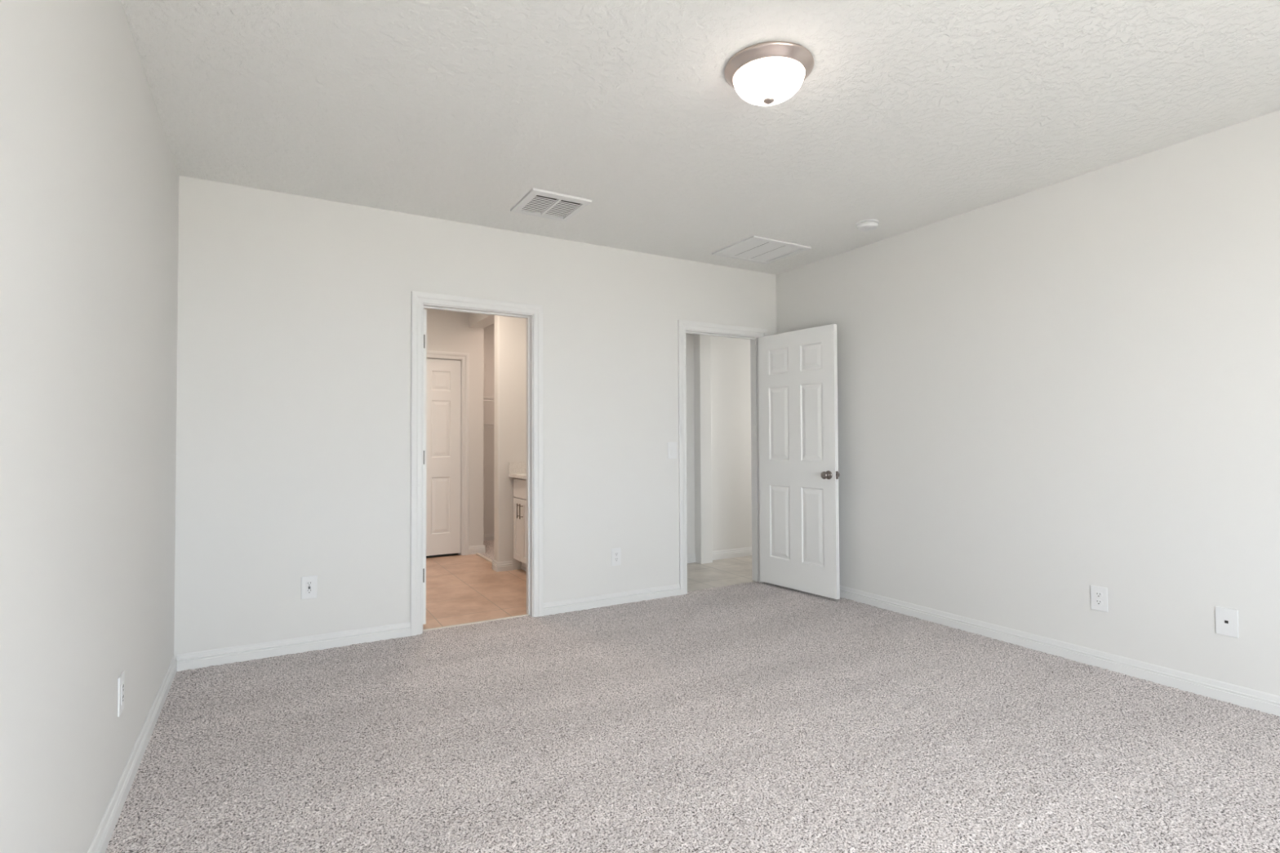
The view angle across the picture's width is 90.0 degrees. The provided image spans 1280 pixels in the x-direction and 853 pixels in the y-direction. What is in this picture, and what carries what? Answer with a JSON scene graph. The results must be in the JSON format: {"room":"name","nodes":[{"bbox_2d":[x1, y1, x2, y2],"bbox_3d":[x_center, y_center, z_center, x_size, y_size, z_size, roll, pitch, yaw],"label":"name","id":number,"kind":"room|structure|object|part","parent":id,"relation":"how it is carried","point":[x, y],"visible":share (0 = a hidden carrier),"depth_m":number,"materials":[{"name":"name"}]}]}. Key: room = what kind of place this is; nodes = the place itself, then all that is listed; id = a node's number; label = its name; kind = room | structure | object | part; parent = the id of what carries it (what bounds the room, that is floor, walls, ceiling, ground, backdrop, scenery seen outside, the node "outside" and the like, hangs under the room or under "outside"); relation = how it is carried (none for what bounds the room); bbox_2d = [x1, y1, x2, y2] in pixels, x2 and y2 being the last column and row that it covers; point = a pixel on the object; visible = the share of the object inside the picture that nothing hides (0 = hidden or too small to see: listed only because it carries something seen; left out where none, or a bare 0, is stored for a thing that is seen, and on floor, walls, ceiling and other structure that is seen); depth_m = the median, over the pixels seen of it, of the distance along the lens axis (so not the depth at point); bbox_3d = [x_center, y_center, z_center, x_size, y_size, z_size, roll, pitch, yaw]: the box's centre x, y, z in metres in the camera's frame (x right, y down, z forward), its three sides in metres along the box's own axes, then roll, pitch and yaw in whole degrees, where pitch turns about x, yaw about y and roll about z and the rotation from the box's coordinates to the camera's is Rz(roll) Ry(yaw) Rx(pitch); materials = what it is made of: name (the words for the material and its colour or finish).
{"room":"empty bedroom","nodes":[
{"label":"empty bedroom","id":0,"kind":"room"},
{"bbox_2d":[0,0,178,852],"bbox_3d":[-1.086,-0.072,0.947,0.100,2.612,5.726,0,-1,-30],"label":"wall","id":1,"kind":"structure","parent":0,"point":[89,175],"depth_m":1.61,"materials":[{"name":"white paint"}]},
{"bbox_2d":[117,671,124,716],"bbox_3d":[-1.701,0.875,2.099,0.009,0.125,0.079,0,-1,-30],"label":"power outlet","id":2,"kind":"object","parent":1,"relation":"attached to","point":[121,679],"visible":1,"depth_m":2.08,"materials":[{"name":"white plastic"}]},
{"bbox_2d":[120,681,124,705],"bbox_3d":[-1.699,0.876,2.100,0.003,0.067,0.034,0,-1,-30],"label":"receptacle","id":3,"kind":"object","parent":2,"relation":"attached to","point":[122,682],"depth_m":2.10,"materials":[{"name":"grey plastic"}]},
{"bbox_2d":[87,654,177,852],"bbox_3d":[-1.027,1.183,0.943,0.014,0.103,5.511,0,-1,-30],"label":"baseboard","id":4,"kind":"structure","parent":1,"relation":"attached to","point":[102,837],"depth_m":2.21,"materials":[{"name":"white paint"}]},
{"bbox_2d":[423,308,484,546],"bbox_3d":[-2.521,0.045,6.349,1.931,2.612,0.110,0,-1,-30],"label":"wall","id":5,"kind":"structure","parent":0,"point":[446,331],"depth_m":6.73,"materials":[{"name":"white paint"}]},
{"bbox_2d":[426,358,460,555],"bbox_3d":[-2.188,0.311,6.519,0.707,2.005,0.035,0,-1,-30],"label":"door","id":6,"kind":"structure","parent":5,"relation":"in","point":[442,376],"depth_m":6.59,"materials":[{"name":"white paint"}]},
{"bbox_2d":[426,350,469,555],"bbox_3d":[-2.191,0.291,6.526,0.861,2.124,0.128,0,-1,-30],"label":"trim","id":7,"kind":"structure","parent":5,"relation":"attached to","point":[464,357],"depth_m":6.67,"materials":[{"name":"white paint"}]},
{"bbox_2d":[468,533,512,572],"bbox_3d":[-1.584,1.285,5.834,2.850,0.103,3.274,0,-1,-30],"label":"baseboard","id":8,"kind":"structure","parent":5,"relation":"attached to","point":[497,566],"depth_m":6.67,"materials":[{"name":"white paint"}]},
{"bbox_2d":[173,175,776,662],"bbox_3d":[0.360,0.006,5.034,6.512,2.612,0.115,0,-1,-30],"label":"wall","id":9,"kind":"structure","parent":0,"point":[293,389],"depth_m":3.80,"materials":[{"name":"white paint"}]},
{"bbox_2d":[301,575,317,599],"bbox_3d":[-1.880,0.915,3.637,0.081,0.129,0.010,0,-1,-30],"label":"outlet","id":10,"kind":"object","parent":9,"relation":"attached to","point":[308,584],"visible":1,"depth_m":3.63,"materials":[{"name":"white plastic"}]},
{"bbox_2d":[306,581,312,593],"bbox_3d":[-1.879,0.915,3.635,0.034,0.067,0.003,0,-1,-30],"label":"receptacle","id":11,"kind":"object","parent":10,"relation":"attached to","point":[308,584],"depth_m":3.63,"materials":[{"name":"grey plastic"}]},
{"bbox_2d":[422,310,426,624],"bbox_3d":[-1.534,0.262,4.397,0.111,2.010,0.695,0,-1,-31],"label":"door","id":12,"kind":"structure","parent":9,"relation":"in","point":[424,311],"depth_m":4.09,"materials":[{"name":"white paint"}]},
{"bbox_2d":[176,583,679,671],"bbox_3d":[-0.620,1.251,4.360,4.128,0.103,0.014,0,-1,-30],"label":"baseboard","id":13,"kind":"structure","parent":9,"relation":"attached to","point":[192,660],"depth_m":3.71,"materials":[{"name":"white paint"}]},
{"bbox_2d":[422,613,529,631],"bbox_3d":[-1.060,1.287,4.174,0.712,0.027,0.019,0,-1,-30],"label":"trim","id":14,"kind":"structure","parent":9,"relation":"attached to","point":[520,615],"depth_m":4.16,"materials":[{"name":"beige"}]},
{"bbox_2d":[410,290,543,635],"bbox_3d":[-1.067,0.235,4.198,0.860,2.132,0.151,0,-1,-30],"label":"trim","id":15,"kind":"structure","parent":9,"relation":"attached to","point":[533,313],"depth_m":4.21,"materials":[{"name":"white paint"}]},
{"bbox_2d":[611,547,621,565],"bbox_3d":[-0.172,0.944,4.632,0.079,0.125,0.008,0,-1,-30],"label":"power outlet","id":16,"kind":"object","parent":9,"relation":"attached to","point":[615,553],"visible":1,"depth_m":4.63,"materials":[{"name":"white plastic"}]},
{"bbox_2d":[667,442,676,458],"bbox_3d":[0.248,0.183,4.893,0.079,0.125,0.010,0,-1,-30],"label":"light switch","id":17,"kind":"object","parent":9,"relation":"attached to","point":[672,446],"visible":1,"depth_m":4.89,"materials":[{"name":"white plastic"}]},
{"bbox_2d":[677,320,767,595],"bbox_3d":[0.654,0.247,5.200,0.894,2.134,0.151,0,-1,-30],"label":"trim","id":18,"kind":"structure","parent":9,"relation":"attached to","point":[684,326],"depth_m":5.12,"materials":[{"name":"white paint"}]},
{"bbox_2d":[758,324,839,599],"bbox_3d":[1.222,0.260,5.000,0.166,2.014,0.786,1,-1,-35],"label":"door","id":19,"kind":"structure","parent":9,"relation":"in","point":[799,474],"depth_m":4.95,"materials":[{"name":"white paint"}]},
{"bbox_3d":[1.367,0.359,4.707,0.066,0.065,0.065,1,-1,-35],"label":"knob","id":20,"kind":"part","parent":19,"relation":"part of","materials":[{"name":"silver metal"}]},
{"bbox_2d":[468,312,493,328],"bbox_3d":[-1.516,-1.158,6.392,0.156,0.214,0.875,0,-1,-30],"label":"ceiling","id":21,"kind":"structure","parent":0,"point":[475,320],"depth_m":6.51,"materials":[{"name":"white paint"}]},
{"bbox_2d":[483,323,493,533],"bbox_3d":[-1.651,0.070,7.776,1.229,2.612,0.100,0,-1,-30],"label":"wall","id":22,"kind":"structure","parent":0,"point":[488,332],"depth_m":7.63,"materials":[{"name":"white paint"}]},
{"bbox_2d":[483,397,493,401],"bbox_3d":[-1.540,-0.306,7.600,0.980,0.045,0.308,0,-1,-30],"label":"wire shelf","id":23,"kind":"object","parent":22,"relation":"attached to","point":[486,399],"visible":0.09,"depth_m":7.33,"materials":[{"name":"white metal"}]},
{"bbox_2d":[483,423,493,427],"bbox_3d":[-1.539,-0.006,7.593,0.980,0.045,0.308,0,-1,-30],"label":"wire shelf","id":24,"kind":"object","parent":22,"relation":"attached to","point":[486,424],"visible":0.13,"depth_m":7.32,"materials":[{"name":"white metal"}]},
{"bbox_2d":[493,315,526,569],"bbox_3d":[-0.774,0.035,6.218,1.280,2.612,0.125,0,-1,-30],"label":"wall","id":25,"kind":"structure","parent":0,"point":[509,332],"depth_m":5.90,"materials":[{"name":"white paint"}]},
{"bbox_2d":[475,552,492,563],"bbox_3d":[-1.496,1.333,6.347,0.032,0.028,0.875,0,-1,-30],"label":"trim","id":26,"kind":"structure","parent":25,"relation":"attached to","point":[477,553],"depth_m":6.46,"materials":[{"name":"beige wood"}]},
{"bbox_2d":[105,540,1279,852],"bbox_3d":[0.734,1.348,4.274,6.613,0.153,9.700,0,-1,-30],"label":"floor","id":27,"kind":"structure","parent":0,"point":[756,717],"depth_m":2.51,"materials":[{"name":"carpet"}]},
{"bbox_2d":[513,477,526,571],"bbox_3d":[-0.599,0.878,5.440,0.602,0.851,1.347,0,-1,-30],"label":"vanity cabinet","id":28,"kind":"object","parent":27,"relation":"on","point":[519,484],"visible":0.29,"depth_m":5.73,"materials":[{"name":"white paint"}]},
{"bbox_2d":[508,462,526,479],"bbox_3d":[-0.601,0.384,5.448,0.609,0.137,1.364,0,-1,-30],"label":"countertop","id":29,"kind":"structure","parent":28,"relation":"on","point":[516,469],"depth_m":5.89,"materials":[{"name":"stone"}]},
{"bbox_3d":[-1.101,0.929,5.794,0.019,0.558,0.220,0,-1,-30],"label":"cabinet door","id":30,"kind":"part","parent":28,"relation":"part of","materials":[{"name":"white paint"}]},
{"bbox_3d":[-1.047,0.558,5.705,0.019,0.163,0.442,0,-1,-30],"label":"false drawer","id":31,"kind":"part","parent":28,"relation":"part of","materials":[{"name":"white paint"}]},
{"bbox_3d":[-1.050,0.752,5.656,0.036,0.132,0.011,0,-1,-30],"label":"bar pull","id":32,"kind":"part","parent":28,"relation":"part of","materials":[{"name":"black metal"}]},
{"bbox_3d":[-0.988,0.924,5.600,0.019,0.558,0.220,0,-1,-30],"label":"cabinet door","id":33,"kind":"part","parent":28,"relation":"part of","materials":[{"name":"white paint"}]},
{"bbox_2d":[120,0,1279,275],"bbox_3d":[0.723,-1.367,4.330,6.612,0.100,9.700,0,-1,-30],"label":"ceiling","id":34,"kind":"structure","parent":0,"point":[908,115],"depth_m":2.65,"materials":[{"name":"white paint"}]},
{"bbox_2d":[510,187,591,222],"bbox_3d":[-0.534,-1.315,3.813,0.364,0.014,0.385,0,-1,-30],"label":"ceiling vent","id":35,"kind":"object","parent":34,"relation":"in","point":[536,202],"visible":1,"depth_m":3.79,"materials":[{"name":"white metal"}]},
{"bbox_2d":[711,235,810,264],"bbox_3d":[0.895,-1.303,4.750,0.540,0.012,0.485,0,-1,-30],"label":"ceiling vent","id":36,"kind":"object","parent":34,"relation":"in","point":[756,249],"visible":1,"depth_m":4.73,"materials":[{"name":"white metal"}]},
{"bbox_2d":[724,41,813,106],"bbox_3d":[0.485,-1.285,2.413,0.332,0.139,0.332,0,-1,-30],"label":"ceiling light","id":37,"kind":"object","parent":34,"relation":"attached to","point":[767,73],"visible":1,"depth_m":2.33,"materials":[{"name":"white glass"}]},
{"bbox_2d":[856,219,879,231],"bbox_3d":[1.480,-1.304,4.158,0.140,0.039,0.140,0,-1,-30],"label":"smoke detector","id":38,"kind":"object","parent":34,"relation":"attached to","point":[866,224],"visible":1,"depth_m":4.12,"materials":[{"name":"white plastic"}]},
{"bbox_2d":[693,333,712,564],"bbox_3d":[0.614,0.029,6.234,0.137,2.612,0.105,0,-1,-30],"label":"wall","id":39,"kind":"structure","parent":0,"point":[702,344],"depth_m":6.19,"materials":[{"name":"white paint"}]},
{"bbox_2d":[685,333,751,554],"bbox_3d":[1.174,0.036,6.690,3.440,2.612,0.120,0,-1,-30],"label":"wall","id":40,"kind":"structure","parent":0,"point":[731,370],"depth_m":6.45,"materials":[{"name":"white paint"}]},
{"bbox_2d":[687,546,751,563],"bbox_3d":[1.169,1.289,6.581,3.340,0.103,0.014,0,-1,-30],"label":"baseboard","id":41,"kind":"structure","parent":40,"relation":"attached to","point":[742,552],"depth_m":6.41,"materials":[{"name":"white paint"}]},
{"bbox_2d":[776,110,1279,696],"bbox_3d":[2.622,-0.045,3.039,0.100,2.612,5.611,0,-1,-30],"label":"wall","id":42,"kind":"structure","parent":0,"point":[1048,394],"depth_m":3.39,"materials":[{"name":"white paint"}]},
{"bbox_2d":[840,585,1279,716],"bbox_3d":[2.553,1.210,3.027,0.014,0.103,5.511,0,-1,-30],"label":"baseboard","id":43,"kind":"structure","parent":42,"relation":"attached to","point":[1264,702],"depth_m":3.35,"materials":[{"name":"white paint"}]},
{"bbox_2d":[1090,585,1107,612],"bbox_3d":[2.385,0.894,3.325,0.008,0.125,0.079,0,-1,-30],"label":"power outlet","id":44,"kind":"object","parent":42,"relation":"attached to","point":[1099,595],"visible":1,"depth_m":3.32,"materials":[{"name":"white plastic"}]},
{"bbox_2d":[1094,599,1102,605],"bbox_3d":[2.383,0.914,3.323,0.003,0.029,0.034,0,-1,-30],"label":"receptacle","id":45,"kind":"object","parent":44,"relation":"attached to","point":[1097,602],"depth_m":3.32,"materials":[{"name":"grey plastic"}]},
{"bbox_2d":[1094,591,1102,598],"bbox_3d":[2.383,0.875,3.324,0.003,0.029,0.034,0,-1,-30],"label":"receptacle","id":46,"kind":"object","parent":44,"relation":"attached to","point":[1097,594],"depth_m":3.32,"materials":[{"name":"grey plastic"}]},
{"bbox_2d":[1215,605,1238,638],"bbox_3d":[2.643,0.880,2.883,0.007,0.125,0.079,0,-1,-30],"label":"data jack plate","id":47,"kind":"object","parent":42,"relation":"attached to","point":[1226,619],"visible":1,"depth_m":2.88,"materials":[{"name":"white plastic"}]}
]}

